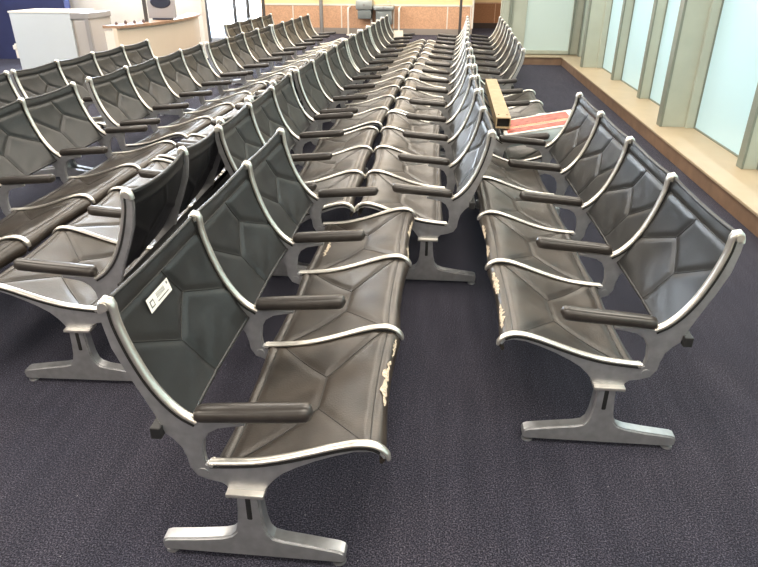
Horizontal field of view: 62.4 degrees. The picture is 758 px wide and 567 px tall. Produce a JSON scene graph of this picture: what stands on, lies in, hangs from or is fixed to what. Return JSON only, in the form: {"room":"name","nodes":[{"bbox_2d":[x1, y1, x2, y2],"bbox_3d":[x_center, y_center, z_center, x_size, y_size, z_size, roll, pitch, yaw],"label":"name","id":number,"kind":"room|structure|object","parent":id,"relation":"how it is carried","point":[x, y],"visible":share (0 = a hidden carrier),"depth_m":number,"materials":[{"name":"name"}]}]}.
{"room":"airport waiting area","nodes":[
{"label":"airport waiting area","id":0,"kind":"room"},
{"bbox_2d":[0,0,70,58],"bbox_3d":[-8.248,-5.935,11.600,4.880,3.300,0.200,3,27,5],"label":"wall","id":1,"kind":"structure","parent":0,"point":[7,39],"depth_m":11.76,"materials":[{"name":"blue paint"}]},
{"bbox_2d":[72,0,208,57],"bbox_3d":[-4.655,-6.027,11.808,2.580,3.300,0.200,3,27,5],"label":"wall","id":2,"kind":"structure","parent":0,"point":[120,10],"depth_m":12.09,"materials":[{"name":"white paint"}]},
{"bbox_2d":[261,0,472,4],"bbox_3d":[-0.878,-8.694,16.327,6.800,2.560,0.200,3,27,5],"label":"wall","id":3,"kind":"structure","parent":0,"point":[410,2],"depth_m":16.68,"materials":[{"name":"beige paint"}]},
{"bbox_2d":[356,0,373,18],"bbox_3d":[-0.372,-7.312,16.561,0.440,0.564,0.470,3,27,5],"label":"fountain","id":4,"kind":"object","parent":3,"relation":"attached to","point":[365,8],"visible":0.99,"depth_m":16.39,"materials":[{"name":"metal"}]},
{"bbox_2d":[356,0,373,9],"bbox_3d":[-0.371,-7.371,16.537,0.440,0.230,0.460,3,27,5],"label":"basin","id":5,"kind":"object","parent":4,"relation":"in","point":[360,4],"depth_m":16.34,"materials":[{"name":"metal"}]},
{"bbox_2d":[261,0,474,28],"bbox_3d":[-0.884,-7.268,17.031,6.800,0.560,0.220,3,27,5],"label":"trim","id":6,"kind":"structure","parent":3,"relation":"attached to","point":[411,17],"depth_m":16.87,"materials":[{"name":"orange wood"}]},
{"bbox_2d":[374,1,394,24],"bbox_3d":[0.140,-7.173,16.571,0.530,0.569,0.470,3,27,5],"label":"fountain","id":7,"kind":"object","parent":3,"relation":"attached to","point":[381,10],"visible":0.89,"depth_m":16.45,"materials":[{"name":"metal"}]},
{"bbox_2d":[374,5,394,9],"bbox_3d":[0.141,-7.285,16.520,0.530,0.115,0.460,3,27,5],"label":"basin","id":8,"kind":"object","parent":7,"relation":"in","point":[376,7],"depth_m":16.32,"materials":[{"name":"metal"}]},
{"bbox_2d":[0,28,757,566],"bbox_3d":[-2.798,-2.737,9.078,16.500,0.120,28.000,3,27,5],"label":"floor","id":9,"kind":"structure","parent":0,"point":[85,481],"depth_m":2.30,"materials":[{"name":"carpet"}]},
{"bbox_2d":[7,8,93,69],"bbox_3d":[-4.771,-3.501,9.297,0.980,1.035,0.680,3,27,5],"label":"cabinet","id":10,"kind":"object","parent":9,"relation":"on","point":[42,36],"visible":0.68,"depth_m":8.93,"materials":[{"name":"white laminate"}]},
{"bbox_2d":[0,70,102,176],"bbox_3d":[-2.707,-0.719,3.961,0.730,0.860,2.508,3,27,5],"label":"bench","id":11,"kind":"object","parent":9,"relation":"on","point":[8,92],"visible":0.05,"depth_m":4.92,"materials":[{"name":"metal"}]},
{"bbox_2d":[0,81,175,268],"bbox_3d":[-1.940,-0.483,3.496,0.730,0.860,2.508,2,27,4],"label":"bench","id":12,"kind":"object","parent":9,"relation":"on","point":[54,128],"visible":0.98,"depth_m":3.88,"materials":[{"name":"metal"}]},
{"bbox_2d":[70,10,111,56],"bbox_3d":[-4.159,-3.459,9.241,0.270,1.015,0.650,3,27,5],"label":"base cabinet","id":13,"kind":"object","parent":9,"relation":"on","point":[90,36],"visible":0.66,"depth_m":8.93,"materials":[{"name":"laminate"}]},
{"bbox_2d":[10,39,194,169],"bbox_3d":[-2.439,-1.841,6.200,0.730,0.860,2.508,3,27,5],"label":"bench","id":14,"kind":"object","parent":9,"relation":"on","point":[36,81],"visible":0.26,"depth_m":5.74,"materials":[{"name":"leather"}]},
{"bbox_2d":[0,97,251,380],"bbox_3d":[-1.210,-0.381,3.299,0.730,0.860,1.898,2,27,3],"label":"bench","id":15,"kind":"object","parent":9,"relation":"on","point":[84,260],"visible":0.88,"depth_m":2.64,"materials":[{"name":"metal"}]},
{"bbox_2d":[102,13,200,56],"bbox_3d":[-3.260,-3.618,9.692,0.520,0.900,2.780,3,27,5],"label":"counter","id":16,"kind":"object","parent":9,"relation":"on","point":[165,37],"depth_m":9.04,"materials":[{"name":"beige wood"}]},
{"bbox_2d":[142,0,148,21],"bbox_3d":[-3.287,-4.779,8.337,0.040,2.390,0.040,3,27,5],"label":"post","id":17,"kind":"object","parent":16,"relation":"on","point":[143,1],"visible":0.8,"depth_m":8.80,"materials":[{"name":"grey"}]},
{"bbox_2d":[146,0,176,19],"bbox_3d":[-3.194,-4.114,9.165,0.400,0.460,0.120,0,27,-1],"label":"computer monitor","id":18,"kind":"object","parent":16,"relation":"on","point":[157,9],"visible":1,"depth_m":9.18,"materials":[{"name":"grey plastic"}]},
{"bbox_2d":[85,42,266,150],"bbox_3d":[-1.710,-1.679,5.881,0.730,0.860,2.508,2,27,4],"label":"bench","id":19,"kind":"object","parent":9,"relation":"on","point":[124,96],"visible":0.95,"depth_m":5.52,"materials":[{"name":"leather"}]},
{"bbox_2d":[204,0,261,42],"bbox_3d":[-4.012,-7.226,14.205,2.500,3.300,0.435,3,27,5],"label":"window","id":20,"kind":"structure","parent":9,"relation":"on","point":[218,12],"depth_m":14.71,"materials":[{"name":"white glass"}]},
{"bbox_2d":[155,51,320,186],"bbox_3d":[-1.044,-1.370,5.271,0.730,0.860,2.508,3,27,5],"label":"bench","id":21,"kind":"object","parent":9,"relation":"on","point":[193,138],"visible":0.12,"depth_m":4.74,"materials":[{"name":"metal"}]},
{"bbox_2d":[97,127,416,565],"bbox_3d":[-0.247,0.022,2.502,0.730,0.860,1.898,3,27,5],"label":"bench","id":22,"kind":"object","parent":9,"relation":"on","point":[321,390],"visible":1,"depth_m":2.02,"materials":[{"name":"metal"}]},
{"bbox_2d":[223,13,293,83],"bbox_3d":[-1.779,-3.953,10.415,0.730,0.860,2.508,3,27,6],"label":"bench","id":23,"kind":"object","parent":9,"relation":"on","point":[231,30],"visible":0.23,"depth_m":10.07,"materials":[{"name":"leather"}]},
{"bbox_2d":[205,24,315,89],"bbox_3d":[-1.401,-2.798,8.115,0.730,0.860,2.508,4,27,7],"label":"bench","id":24,"kind":"object","parent":9,"relation":"on","point":[256,49],"visible":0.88,"depth_m":7.93,"materials":[{"name":"leather"}]},
{"bbox_2d":[261,0,265,15],"bbox_3d":[-2.992,-8.008,15.794,0.191,3.280,0.191,3,27,5],"label":"support post","id":25,"kind":"object","parent":9,"relation":"on","point":[262,1],"visible":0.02,"depth_m":16.20,"materials":[{"name":"grey"}]},
{"bbox_2d":[214,72,378,275],"bbox_3d":[-0.426,-0.828,4.195,0.730,0.860,1.898,2,27,4],"label":"bench","id":26,"kind":"object","parent":9,"relation":"on","point":[339,159],"visible":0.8,"depth_m":4.16,"materials":[{"name":"metal"}]},
{"bbox_2d":[271,14,344,60],"bbox_3d":[-1.082,-3.914,10.343,0.730,0.860,2.508,3,27,6],"label":"bench","id":27,"kind":"object","parent":9,"relation":"on","point":[299,32],"visible":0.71,"depth_m":10.24,"materials":[{"name":"metal"}]},
{"bbox_2d":[259,29,359,129],"bbox_3d":[-0.759,-2.487,7.500,0.730,0.860,2.508,3,27,6],"label":"bench","id":28,"kind":"object","parent":9,"relation":"on","point":[358,30],"visible":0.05,"depth_m":6.82,"materials":[{"name":"metal"}]},
{"bbox_2d":[318,0,323,34],"bbox_3d":[-1.528,-8.161,16.108,0.239,3.280,0.239,3,27,5],"label":"support post","id":29,"kind":"object","parent":9,"relation":"on","point":[320,1],"visible":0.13,"depth_m":16.60,"materials":[{"name":"grey metal"}]},
{"bbox_2d":[293,39,403,174],"bbox_3d":[-0.197,-1.867,6.269,0.730,0.860,2.508,3,27,5],"label":"bench","id":30,"kind":"object","parent":9,"relation":"on","point":[324,83],"visible":0.94,"depth_m":5.96,"materials":[{"name":"leather"}]},
{"bbox_2d":[346,6,350,34],"bbox_3d":[-0.801,-7.038,16.752,0.110,0.700,0.445,3,27,5],"label":"guard rail","id":31,"kind":"object","parent":9,"relation":"on","point":[348,7],"visible":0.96,"depth_m":16.59,"materials":[{"name":"beige metal"}]},
{"bbox_2d":[357,17,382,92],"bbox_3d":[-0.433,-3.599,9.720,0.730,0.860,2.508,3,27,6],"label":"bench","id":32,"kind":"object","parent":9,"relation":"on","point":[365,30],"visible":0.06,"depth_m":8.77,"materials":[{"name":"leather"}]},
{"bbox_2d":[345,26,415,109],"bbox_3d":[0.065,-2.840,8.210,0.730,0.860,1.898,3,27,6],"label":"bench","id":33,"kind":"object","parent":9,"relation":"on","point":[363,53],"visible":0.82,"depth_m":8.21,"materials":[{"name":"leather"}]},
{"bbox_2d":[313,27,471,34],"bbox_3d":[-0.886,-6.947,17.184,6.800,0.150,0.235,3,27,5],"label":"baseboard","id":34,"kind":"structure","parent":9,"relation":"on","point":[317,30],"depth_m":16.91,"materials":[{"name":"beige wood"}]},
{"bbox_2d":[369,15,425,84],"bbox_3d":[0.338,-3.816,10.158,0.730,0.860,2.508,3,27,6],"label":"bench","id":35,"kind":"object","parent":9,"relation":"on","point":[382,35],"visible":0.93,"depth_m":10.07,"materials":[{"name":"leather"}]},
{"bbox_2d":[394,30,402,43],"bbox_3d":[0.345,-4.352,11.088,0.170,0.243,0.069,-4,27,-8],"label":"paper card","id":36,"kind":"object","parent":35,"relation":"on","point":[397,33],"visible":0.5,"depth_m":11.07,"materials":[{"name":"beige paper"}]},
{"bbox_2d":[398,6,400,29],"bbox_3d":[0.542,-6.971,16.628,0.110,0.700,0.445,3,27,5],"label":"guard rail","id":37,"kind":"object","parent":9,"relation":"on","point":[400,6],"visible":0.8,"depth_m":16.44,"materials":[{"name":"beige"}]},
{"bbox_2d":[355,64,496,284],"bbox_3d":[0.325,-0.944,4.432,0.730,0.860,2.508,2,27,4],"label":"bench","id":38,"kind":"object","parent":9,"relation":"on","point":[408,164],"visible":0.96,"depth_m":3.82,"materials":[{"name":"metal"}]},
{"bbox_2d":[390,36,472,153],"bbox_3d":[0.582,-2.061,6.660,0.730,0.860,2.508,3,27,6],"label":"bench","id":39,"kind":"object","parent":9,"relation":"on","point":[419,85],"visible":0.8,"depth_m":6.59,"materials":[{"name":"leather"}]},
{"bbox_2d":[410,24,469,78],"bbox_3d":[0.856,-3.043,8.619,0.730,0.860,1.898,4,27,7],"label":"bench","id":40,"kind":"object","parent":9,"relation":"on","point":[453,53],"visible":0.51,"depth_m":8.69,"materials":[{"name":"leather"}]},
{"bbox_2d":[422,16,469,56],"bbox_3d":[1.096,-3.886,10.303,0.730,0.860,1.898,3,27,6],"label":"bench","id":41,"kind":"object","parent":9,"relation":"on","point":[453,41],"visible":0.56,"depth_m":10.45,"materials":[{"name":"metal"}]},
{"bbox_2d":[456,0,462,36],"bbox_3d":[2.127,-8.001,15.816,0.167,3.280,0.167,3,27,5],"label":"support post","id":42,"kind":"object","parent":9,"relation":"on","point":[461,1],"visible":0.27,"depth_m":16.31,"materials":[{"name":"grey metal"}]},
{"bbox_2d":[473,23,497,28],"bbox_3d":[4.035,-7.769,18.858,2.600,0.150,0.300,3,27,5],"label":"baseboard","id":43,"kind":"structure","parent":9,"relation":"on","point":[475,25],"depth_m":18.80,"materials":[{"name":"brown"}]},
{"bbox_2d":[469,16,511,62],"bbox_3d":[1.622,-3.718,9.971,0.730,0.860,2.508,3,27,6],"label":"bench","id":44,"kind":"object","parent":9,"relation":"on","point":[493,44],"visible":0.57,"depth_m":9.90,"materials":[{"name":"leather"}]},
{"bbox_2d":[473,28,525,95],"bbox_3d":[1.300,-2.599,7.737,0.730,0.860,2.508,3,27,6],"label":"bench","id":45,"kind":"object","parent":9,"relation":"on","point":[507,62],"visible":0.59,"depth_m":7.54,"materials":[{"name":"leather"}]},
{"bbox_2d":[469,48,550,208],"bbox_3d":[1.152,-1.473,5.492,0.730,0.860,2.508,3,27,5],"label":"bench","id":46,"kind":"object","parent":9,"relation":"on","point":[520,103],"visible":0.48,"depth_m":5.41,"materials":[{"name":"metal"}]},
{"bbox_2d":[485,79,510,128],"bbox_3d":[0.993,-1.559,5.311,0.105,0.081,1.800,3,27,5],"label":"box","id":47,"kind":"object","parent":46,"relation":"on","point":[501,116],"visible":1,"depth_m":4.93,"materials":[{"name":"beige cardboard"}]},
{"bbox_2d":[500,110,570,146],"bbox_3d":[1.184,-1.148,4.617,0.542,0.189,0.480,3,27,5],"label":"board","id":48,"kind":"object","parent":46,"relation":"on","point":[552,123],"visible":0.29,"depth_m":4.52,"materials":[{"name":"red"}]},
{"bbox_2d":[476,92,745,449],"bbox_3d":[0.876,-0.341,3.232,0.730,0.860,2.508,2,27,4],"label":"bench","id":49,"kind":"object","parent":9,"relation":"on","point":[676,254],"visible":0.91,"depth_m":2.54,"materials":[{"name":"metal"}]},
{"bbox_2d":[561,59,757,237],"bbox_3d":[3.079,-0.268,3.920,1.200,0.128,17.050,3,27,5],"label":"trim","id":50,"kind":"structure","parent":9,"relation":"on","point":[735,208],"depth_m":5.50,"materials":[{"name":"brown wood"}]},
{"bbox_2d":[474,0,500,2],"bbox_3d":[4.046,-9.512,18.040,2.600,2.600,0.200,3,27,5],"label":"wall","id":51,"kind":"structure","parent":0,"point":[487,1],"depth_m":18.58,"materials":[{"name":"beige paint"}]},
{"bbox_2d":[473,2,500,22],"bbox_3d":[4.040,-8.098,18.732,2.600,0.550,0.230,3,27,5],"label":"trim","id":52,"kind":"structure","parent":51,"relation":"attached to","point":[483,13],"depth_m":18.71,"materials":[{"name":"brown wood"}]},
{"bbox_2d":[500,0,582,54],"bbox_3d":[3.402,-5.715,11.245,2.260,3.300,0.200,3,27,5],"label":"wall","id":53,"kind":"structure","parent":0,"point":[502,1],"depth_m":11.62,"materials":[{"name":"grey paint"}]},
{"bbox_2d":[522,57,561,64],"bbox_3d":[2.849,-4.263,11.870,1.110,0.140,0.600,3,27,5],"label":"trim","id":54,"kind":"structure","parent":53,"relation":"attached to","point":[527,61],"depth_m":11.59,"materials":[{"name":"brown wood"}]},
{"bbox_2d":[502,0,583,54],"bbox_3d":[3.002,-5.729,11.100,1.430,3.128,0.130,3,27,5],"label":"trim","id":55,"kind":"structure","parent":53,"relation":"attached to","point":[514,11],"depth_m":11.54,"materials":[{"name":"grey"}]},
{"bbox_2d":[525,54,560,57],"bbox_3d":[2.839,-4.321,11.831,1.090,0.022,0.620,3,27,5],"label":"trim","id":56,"kind":"structure","parent":53,"relation":"attached to","point":[526,55],"depth_m":11.56,"materials":[{"name":"beige wood"}]},
{"bbox_2d":[523,0,573,50],"bbox_3d":[3.134,-5.761,11.094,0.830,3.065,0.075,3,27,5],"label":"window","id":57,"kind":"structure","parent":53,"relation":"in","point":[548,22],"depth_m":11.58,"materials":[{"name":"green glass"}]},
{"bbox_3d":[3.072,-1.978,3.625,0.170,3.150,18.050,3,27,5],"label":"wall","id":58,"kind":"structure","parent":0,"visible":0},
{"bbox_2d":[577,0,588,56],"bbox_3d":[3.754,-5.605,10.872,0.160,3.140,0.100,3,27,5],"label":"trim","id":59,"kind":"structure","parent":58,"relation":"attached to","point":[586,2],"depth_m":11.33,"materials":[{"name":"grey"}]},
{"bbox_2d":[580,0,611,67],"bbox_3d":[3.503,-4.962,9.587,0.360,3.140,0.180,3,27,5],"label":"trim","id":60,"kind":"structure","parent":58,"relation":"attached to","point":[598,14],"depth_m":10.01,"materials":[{"name":"grey"}]},
{"bbox_2d":[602,0,622,73],"bbox_3d":[3.586,-4.649,8.964,0.030,3.140,1.190,3,27,5],"label":"window","id":61,"kind":"structure","parent":58,"relation":"in","point":[616,7],"depth_m":9.70,"materials":[{"name":"grey"}]},
{"bbox_2d":[611,0,633,79],"bbox_3d":[3.465,-4.366,8.400,0.160,3.140,0.100,3,27,5],"label":"trim","id":62,"kind":"structure","parent":58,"relation":"attached to","point":[627,6],"depth_m":8.82,"materials":[{"name":"grey"}]},
{"bbox_2d":[621,0,653,90],"bbox_3d":[3.444,-4.040,7.750,0.030,3.140,1.360,3,27,5],"label":"window","id":63,"kind":"structure","parent":58,"relation":"in","point":[642,9],"depth_m":8.41,"materials":[{"name":"grey"}]},
{"bbox_2d":[637,0,666,98],"bbox_3d":[3.314,-3.720,7.110,0.160,3.140,0.100,3,27,5],"label":"trim","id":64,"kind":"structure","parent":58,"relation":"attached to","point":[659,6],"depth_m":7.52,"materials":[{"name":"grey paint"}]},
{"bbox_2d":[558,54,757,216],"bbox_3d":[3.088,-0.413,4.042,1.220,0.022,17.400,3,27,5],"label":"window sill","id":65,"kind":"structure","parent":58,"relation":"attached to","point":[717,163],"depth_m":5.79,"materials":[{"name":"beige wood"}]},
{"bbox_2d":[648,0,680,105],"bbox_3d":[3.288,-3.374,6.421,0.030,3.140,1.450,3,27,5],"label":"window","id":66,"kind":"structure","parent":58,"relation":"in","point":[672,6],"depth_m":7.33,"materials":[{"name":"grey"}]},
{"bbox_2d":[656,0,721,127],"bbox_3d":[3.049,-3.019,5.710,0.360,3.140,0.180,3,27,5],"label":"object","id":67,"kind":"structure","parent":58,"relation":"attached to","point":[696,23],"depth_m":6.09,"materials":[{"name":"grey"}]},
{"bbox_2d":[693,0,757,156],"bbox_3d":[3.122,-2.663,5.003,0.030,3.140,1.380,3,27,5],"label":"window","id":68,"kind":"structure","parent":58,"relation":"in","point":[730,83],"depth_m":5.57,"materials":[{"name":"grey"}]},
{"bbox_2d":[736,84,757,168],"bbox_3d":[2.991,-2.339,4.354,0.160,3.140,0.100,3,27,5],"label":"trim","id":69,"kind":"structure","parent":58,"relation":"attached to","point":[748,154],"depth_m":4.94,"materials":[{"name":"grey"}]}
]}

